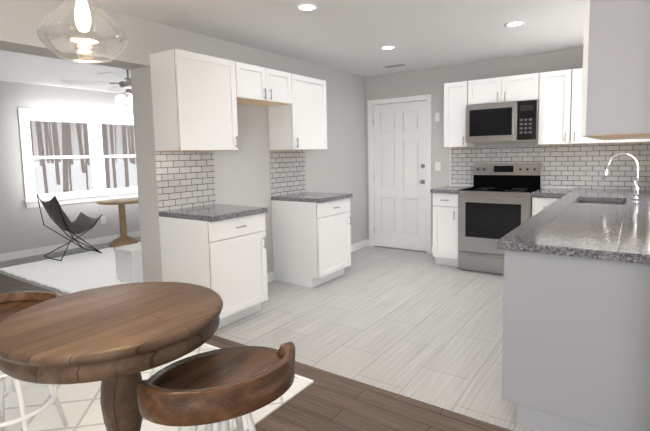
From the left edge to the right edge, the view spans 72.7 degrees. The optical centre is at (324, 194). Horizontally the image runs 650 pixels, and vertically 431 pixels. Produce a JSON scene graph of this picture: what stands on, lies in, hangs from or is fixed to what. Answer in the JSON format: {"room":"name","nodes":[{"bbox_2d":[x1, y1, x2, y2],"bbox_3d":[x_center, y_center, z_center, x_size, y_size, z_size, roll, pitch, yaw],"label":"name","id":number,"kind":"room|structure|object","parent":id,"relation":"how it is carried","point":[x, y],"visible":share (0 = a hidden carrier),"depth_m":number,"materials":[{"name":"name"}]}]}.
{"room":"kitchen","nodes":[
{"label":"kitchen","id":0,"kind":"room"},
{"bbox_2d":[0,81,139,253],"bbox_3d":[-5.198,-0.205,4.974,0.150,2.440,8.999,2,6,35],"label":"wall","id":1,"kind":"structure","parent":0,"point":[22,227],"depth_m":6.33,"materials":[{"name":"grey paint"}]},
{"bbox_2d":[0,231,140,261],"bbox_3d":[-5.105,0.963,5.033,0.013,0.100,8.998,2,6,35],"label":"baseboard","id":2,"kind":"structure","parent":1,"relation":"attached to","point":[100,240],"depth_m":6.60,"materials":[{"name":"white"}]},
{"bbox_2d":[18,108,137,207],"bbox_3d":[-3.658,-0.605,7.101,0.209,1.400,2.220,2,6,35],"label":"sunroom window","id":3,"kind":"structure","parent":1,"relation":"in","point":[99,191],"depth_m":6.84,"materials":[{"name":"white"}]},
{"bbox_2d":[101,216,105,223],"bbox_3d":[-3.591,0.412,7.169,0.008,0.120,0.070,2,6,35],"label":"outlet","id":4,"kind":"object","parent":1,"relation":"attached to","point":[103,219],"visible":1,"depth_m":7.17,"materials":[{"name":"white plastic"}]},
{"bbox_2d":[0,236,140,294],"bbox_3d":[-2.084,0.867,6.238,3.580,0.060,3.560,2,6,35],"label":"floor","id":5,"kind":"structure","parent":0,"point":[24,260],"depth_m":6.12,"materials":[{"name":"white tile"}]},
{"bbox_2d":[0,242,140,292],"bbox_3d":[-2.088,0.857,5.908,2.881,0.017,2.935,2,6,35],"label":"rug","id":6,"kind":"object","parent":5,"relation":"on","point":[74,273],"visible":0.21,"depth_m":5.33,"materials":[{"name":"white fabric"}]},
{"bbox_2d":[36,194,101,260],"bbox_3d":[-3.573,0.409,6.205,0.732,0.883,0.622,2,6,35],"label":"chair","id":7,"kind":"object","parent":6,"relation":"on","point":[82,223],"visible":1,"depth_m":6.10,"materials":[{"name":"black fabric"}]},
{"bbox_2d":[96,198,138,247],"bbox_3d":[-3.132,0.433,6.842,0.690,0.701,0.690,2,6,35],"label":"pedestal side table","id":8,"kind":"object","parent":6,"relation":"on","point":[123,239],"visible":1,"depth_m":6.78,"materials":[{"name":"brown wood"}]},
{"bbox_2d":[114,243,142,282],"bbox_3d":[-2.048,0.753,4.850,0.356,0.381,0.356,2,6,35],"label":"ottoman","id":9,"kind":"object","parent":6,"relation":"on","point":[128,261],"visible":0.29,"depth_m":4.68,"materials":[{"name":"white fabric"}]},
{"bbox_2d":[0,0,366,281],"bbox_3d":[-2.093,-0.073,2.805,0.270,2.440,8.999,2,6,35],"label":"wall","id":10,"kind":"structure","parent":0,"point":[242,174],"depth_m":4.16,"materials":[{"name":"grey paint"}]},
{"bbox_2d":[150,49,237,150],"bbox_3d":[-1.061,-0.751,3.683,0.362,0.765,0.607,2,6,35],"label":"upper cabinet","id":11,"kind":"object","parent":10,"relation":"attached to","point":[194,102],"visible":1,"depth_m":3.51,"materials":[{"name":"white wood"}]},
{"bbox_2d":[155,150,305,210],"bbox_3d":[-0.800,-0.193,4.403,0.006,0.486,1.977,2,6,35],"label":"tile backsplash","id":12,"kind":"structure","parent":10,"relation":"attached to","point":[185,179],"depth_m":3.94,"materials":[{"name":"white tile"}]},
{"bbox_2d":[235,61,291,105],"bbox_3d":[-0.674,-1.040,4.220,0.362,0.305,0.759,2,6,35],"label":"upper cabinet","id":13,"kind":"object","parent":10,"relation":"attached to","point":[259,86],"visible":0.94,"depth_m":4.11,"materials":[{"name":"white wood"}]},
{"bbox_2d":[267,272,273,282],"bbox_3d":[-0.774,0.917,4.500,0.013,0.100,0.753,2,6,35],"label":"baseboard","id":14,"kind":"structure","parent":10,"relation":"attached to","point":[270,276],"depth_m":4.76,"materials":[{"name":"white"}]},
{"bbox_2d":[268,73,327,149],"bbox_3d":[-0.275,-0.871,4.801,0.362,0.765,0.612,2,6,35],"label":"upper cabinet","id":15,"kind":"object","parent":10,"relation":"attached to","point":[299,122],"visible":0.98,"depth_m":4.64,"materials":[{"name":"white wood"}]},
{"bbox_2d":[351,239,368,251],"bbox_3d":[0.215,0.767,5.904,0.022,0.100,1.449,2,6,35],"label":"baseboard","id":16,"kind":"structure","parent":10,"relation":"attached to","point":[365,243],"depth_m":6.29,"materials":[{"name":"white wood"}]},
{"bbox_2d":[0,273,511,430],"bbox_3d":[-2.111,1.360,0.874,9.710,0.060,5.580,2,6,35],"label":"floor","id":17,"kind":"structure","parent":0,"point":[326,401],"depth_m":2.35,"materials":[{"name":"brown wood"}]},
{"bbox_2d":[4,343,312,430],"bbox_3d":[-1.986,1.204,2.134,2.560,0.013,3.075,2,6,35],"label":"dining rug","id":18,"kind":"object","parent":17,"relation":"on","point":[80,405],"visible":0.12,"depth_m":2.40,"materials":[{"name":"beige fabric"}]},
{"bbox_2d":[0,291,67,430],"bbox_3d":[-1.454,0.840,2.037,0.450,0.692,0.450,2,6,35],"label":"bar stool","id":19,"kind":"object","parent":18,"relation":"on","point":[11,303],"visible":0.5,"depth_m":2.13,"materials":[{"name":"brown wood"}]},
{"bbox_2d":[0,282,222,430],"bbox_3d":[-0.679,0.803,1.500,0.684,0.847,0.684,2,6,35],"label":"pub table","id":20,"kind":"object","parent":18,"relation":"on","point":[117,340],"visible":0.98,"depth_m":1.33,"materials":[{"name":"brown wood"}]},
{"bbox_2d":[135,341,294,430],"bbox_3d":[-0.321,0.871,1.415,0.423,0.718,0.474,2,6,35],"label":"bar stool","id":21,"kind":"object","parent":17,"relation":"on","point":[222,387],"visible":1,"depth_m":1.31,"materials":[{"name":"brown wood"}]},
{"bbox_2d":[0,0,584,92],"bbox_3d":[-1.186,-1.298,2.037,10.010,0.100,9.300,2,6,35],"label":"ceiling","id":22,"kind":"structure","parent":0,"point":[351,36],"depth_m":3.94,"materials":[{"name":"white paint"}]},
{"bbox_2d":[36,0,127,62],"bbox_3d":[-0.756,-0.809,1.345,0.252,0.765,0.252,2,6,35],"label":"pendant lamp","id":23,"kind":"object","parent":22,"relation":"hanging from","point":[82,18],"visible":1,"depth_m":1.35,"materials":[{"name":"clear glass"}]},
{"bbox_2d":[61,69,132,105],"bbox_3d":[-2.273,-1.280,5.188,1.320,0.464,1.276,2,6,35],"label":"ceiling fan","id":24,"kind":"object","parent":22,"relation":"hanging from","point":[124,84],"visible":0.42,"depth_m":5.06,"materials":[{"name":"silver metal"}]},
{"bbox_2d":[295,3,317,11],"bbox_3d":[-0.133,-1.377,3.251,0.170,0.006,0.170,2,6,35],"label":"recessed light","id":25,"kind":"object","parent":22,"relation":"in","point":[307,7],"visible":0.98,"depth_m":3.25,"materials":[{"name":"white"}]},
{"bbox_2d":[380,46,395,49],"bbox_3d":[0.648,-1.514,4.553,0.170,0.006,0.170,2,6,35],"label":"recessed light","id":26,"kind":"object","parent":22,"relation":"in","point":[387,47],"visible":0.98,"depth_m":4.54,"materials":[{"name":"white"}]},
{"bbox_2d":[380,63,408,67],"bbox_3d":[0.862,-1.605,5.491,0.320,0.008,0.150,2,6,35],"label":"ceiling vent","id":27,"kind":"object","parent":22,"relation":"in","point":[394,65],"visible":0.98,"depth_m":5.46,"materials":[{"name":"white metal"}]},
{"bbox_2d":[504,21,525,26],"bbox_3d":[1.629,-1.466,3.794,0.170,0.006,0.170,2,6,35],"label":"recessed light","id":28,"kind":"object","parent":22,"relation":"in","point":[514,23],"visible":1,"depth_m":3.79,"materials":[{"name":"white"}]},
{"bbox_2d":[213,246,537,430],"bbox_3d":[1.020,0.990,4.154,3.360,0.060,3.420,2,6,35],"label":"floor","id":29,"kind":"structure","parent":0,"point":[422,327],"depth_m":3.44,"materials":[{"name":"grey tile"}]},
{"bbox_2d":[159,204,267,328],"bbox_3d":[-0.914,0.580,3.722,0.652,0.920,0.607,2,6,35],"label":"base cabinet","id":30,"kind":"object","parent":29,"relation":"on","point":[220,249],"visible":0.85,"depth_m":3.52,"materials":[{"name":"white wood"}]},
{"bbox_2d":[271,192,352,287],"bbox_3d":[-0.127,0.460,4.840,0.652,0.920,0.612,2,6,35],"label":"base cabinet","id":31,"kind":"object","parent":29,"relation":"on","point":[311,236],"visible":1,"depth_m":4.62,"materials":[{"name":"white wood"}]},
{"bbox_2d":[430,186,472,266],"bbox_3d":[1.566,0.372,5.400,0.327,0.920,0.652,2,6,35],"label":"base cabinet","id":32,"kind":"object","parent":29,"relation":"on","point":[445,222],"visible":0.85,"depth_m":5.17,"materials":[{"name":"white wood"}]},
{"bbox_2d":[458,163,541,273],"bbox_3d":[1.988,0.252,5.042,0.752,1.205,0.712,2,6,35],"label":"range","id":33,"kind":"object","parent":29,"relation":"on","point":[495,202],"visible":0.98,"depth_m":4.91,"materials":[{"name":"silver metal"}]},
{"bbox_2d":[531,188,573,216],"bbox_3d":[2.459,0.410,4.776,0.322,0.920,0.652,2,6,35],"label":"base cabinet","id":34,"kind":"object","parent":29,"relation":"on","point":[543,198],"visible":0.27,"depth_m":4.55,"materials":[{"name":"white wood"}]},
{"bbox_2d":[496,188,649,430],"bbox_3d":[2.102,0.547,3.366,0.710,0.920,3.381,2,6,35],"label":"kitchen peninsula","id":35,"kind":"object","parent":29,"relation":"on","point":[576,325],"depth_m":2.05,"materials":[{"name":"grey"}]},
{"bbox_2d":[577,201,625,204],"bbox_3d":[2.329,0.183,3.743,0.384,0.190,0.574,2,6,35],"label":"undermount sink basin","id":36,"kind":"object","parent":35,"relation":"in","point":[618,203],"depth_m":3.97,"materials":[{"name":"silver metal"}]},
{"bbox_2d":[601,153,639,199],"bbox_3d":[2.523,-0.158,3.768,0.281,0.390,0.084,2,6,35],"label":"gooseneck faucet","id":37,"kind":"object","parent":35,"relation":"on","point":[635,192],"visible":1,"depth_m":3.72,"materials":[{"name":"silver metal"}]},
{"bbox_2d":[365,47,637,245],"bbox_3d":[0.439,-0.477,6.596,7.510,2.440,0.150,2,6,35],"label":"wall","id":38,"kind":"structure","parent":0,"point":[427,81],"depth_m":5.70,"materials":[{"name":"grey paint"}]},
{"bbox_2d":[367,94,431,253],"bbox_3d":[1.055,-0.281,6.157,0.947,2.103,0.193,2,6,35],"label":"entry door","id":39,"kind":"structure","parent":38,"relation":"in","point":[400,165],"depth_m":6.12,"materials":[{"name":"white"}]},
{"bbox_2d":[435,113,439,121],"bbox_3d":[1.457,-1.007,5.724,0.060,0.110,0.009,2,6,35],"label":"switch plate","id":40,"kind":"object","parent":38,"relation":"attached to","point":[437,116],"visible":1,"depth_m":5.72,"materials":[{"name":"white plastic"}]},
{"bbox_2d":[435,162,440,170],"bbox_3d":[1.476,-0.371,5.777,0.075,0.115,0.011,2,6,35],"label":"switch plate","id":41,"kind":"object","parent":38,"relation":"attached to","point":[437,166],"visible":1,"depth_m":5.77,"materials":[{"name":"white plastic"}]},
{"bbox_2d":[444,81,474,146],"bbox_3d":[1.637,-0.967,5.383,0.286,0.765,0.362,2,6,35],"label":"upper cabinet","id":42,"kind":"object","parent":38,"relation":"attached to","point":[455,98],"visible":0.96,"depth_m":5.27,"materials":[{"name":"white wood"}]},
{"bbox_2d":[468,73,539,104],"bbox_3d":[2.061,-1.190,5.061,0.758,0.280,0.362,2,6,35],"label":"upper cabinet","id":43,"kind":"object","parent":38,"relation":"attached to","point":[524,87],"visible":0.88,"depth_m":4.92,"materials":[{"name":"white wood"}]},
{"bbox_2d":[465,100,538,142],"bbox_3d":[2.044,-0.823,5.058,0.752,0.430,0.449,2,6,35],"label":"over-the-range microwave","id":44,"kind":"object","parent":43,"relation":"attached to","point":[516,121],"visible":0.98,"depth_m":4.89,"materials":[{"name":"silver metal"}]},
{"bbox_2d":[450,148,572,187],"bbox_3d":[2.185,-0.339,5.282,1.409,0.486,0.010,2,6,35],"label":"trim","id":45,"kind":"structure","parent":38,"relation":"attached to","point":[472,185],"depth_m":5.62,"materials":[{"name":"white"}]},
{"bbox_2d":[451,142,649,189],"bbox_3d":[2.481,-0.327,5.078,2.108,0.486,0.006,2,6,35],"label":"tile backsplash","id":46,"kind":"structure","parent":38,"relation":"attached to","point":[576,165],"depth_m":4.89,"materials":[{"name":"white tile"}]},
{"bbox_2d":[538,69,571,144],"bbox_3d":[2.504,-0.930,4.778,0.305,0.765,0.362,2,6,35],"label":"upper cabinet","id":47,"kind":"object","parent":38,"relation":"attached to","point":[555,98],"visible":1,"depth_m":4.66,"materials":[{"name":"white wood"}]},
{"bbox_2d":[570,68,604,143],"bbox_3d":[2.755,-0.919,4.603,0.305,0.765,0.362,2,6,35],"label":"upper cabinet","id":48,"kind":"object","parent":38,"relation":"attached to","point":[576,137],"visible":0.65,"depth_m":4.54,"materials":[{"name":"white wood"}]},
{"bbox_2d":[605,139,649,142],"bbox_3d":[3.055,-0.907,4.393,0.423,0.765,0.362,2,6,35],"label":"upper cabinet","id":49,"kind":"object","parent":38,"relation":"attached to","point":[627,141],"visible":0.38,"depth_m":4.32,"materials":[{"name":"white wood"}]},
{"bbox_3d":[1.856,0.094,0.046,2.650,2.440,8.999,2,6,35],"label":"wall","id":50,"kind":"structure","parent":0,"visible":0},
{"bbox_2d":[581,0,649,139],"bbox_3d":[1.600,-0.680,2.273,0.367,0.765,1.230,2,6,35],"label":"upper cabinet","id":51,"kind":"object","parent":50,"relation":"attached to","point":[615,105],"visible":1,"depth_m":1.82,"materials":[{"name":"grey wood"}]},
{"label":"outside","id":52,"kind":"structure","parent":0,"visible":0},
{"bbox_2d":[31,121,135,161],"bbox_3d":[-35.607,-14.708,30.322,0.001,32.000,120.000,2,6,35],"label":"sky","id":53,"kind":"structure","parent":52,"point":[75,147],"depth_m":45.29,"materials":[{"name":"white"}]},
{"bbox_2d":[35,159,137,193],"bbox_3d":[-18.992,-0.526,20.161,39.840,1.600,120.000,2,6,35],"label":"snow","id":54,"kind":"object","parent":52,"point":[79,181],"depth_m":18.50,"materials":[{"name":"white snow"}]},
{"bbox_2d":[29,121,134,193],"bbox_3d":[-11.656,-7.983,28.846,27.300,14.648,28.671,2,6,35],"label":"trunks","id":55,"kind":"object","parent":54,"relation":"on","point":[65,143],"depth_m":16.42,"materials":[{"name":"brown plant"}]}
]}

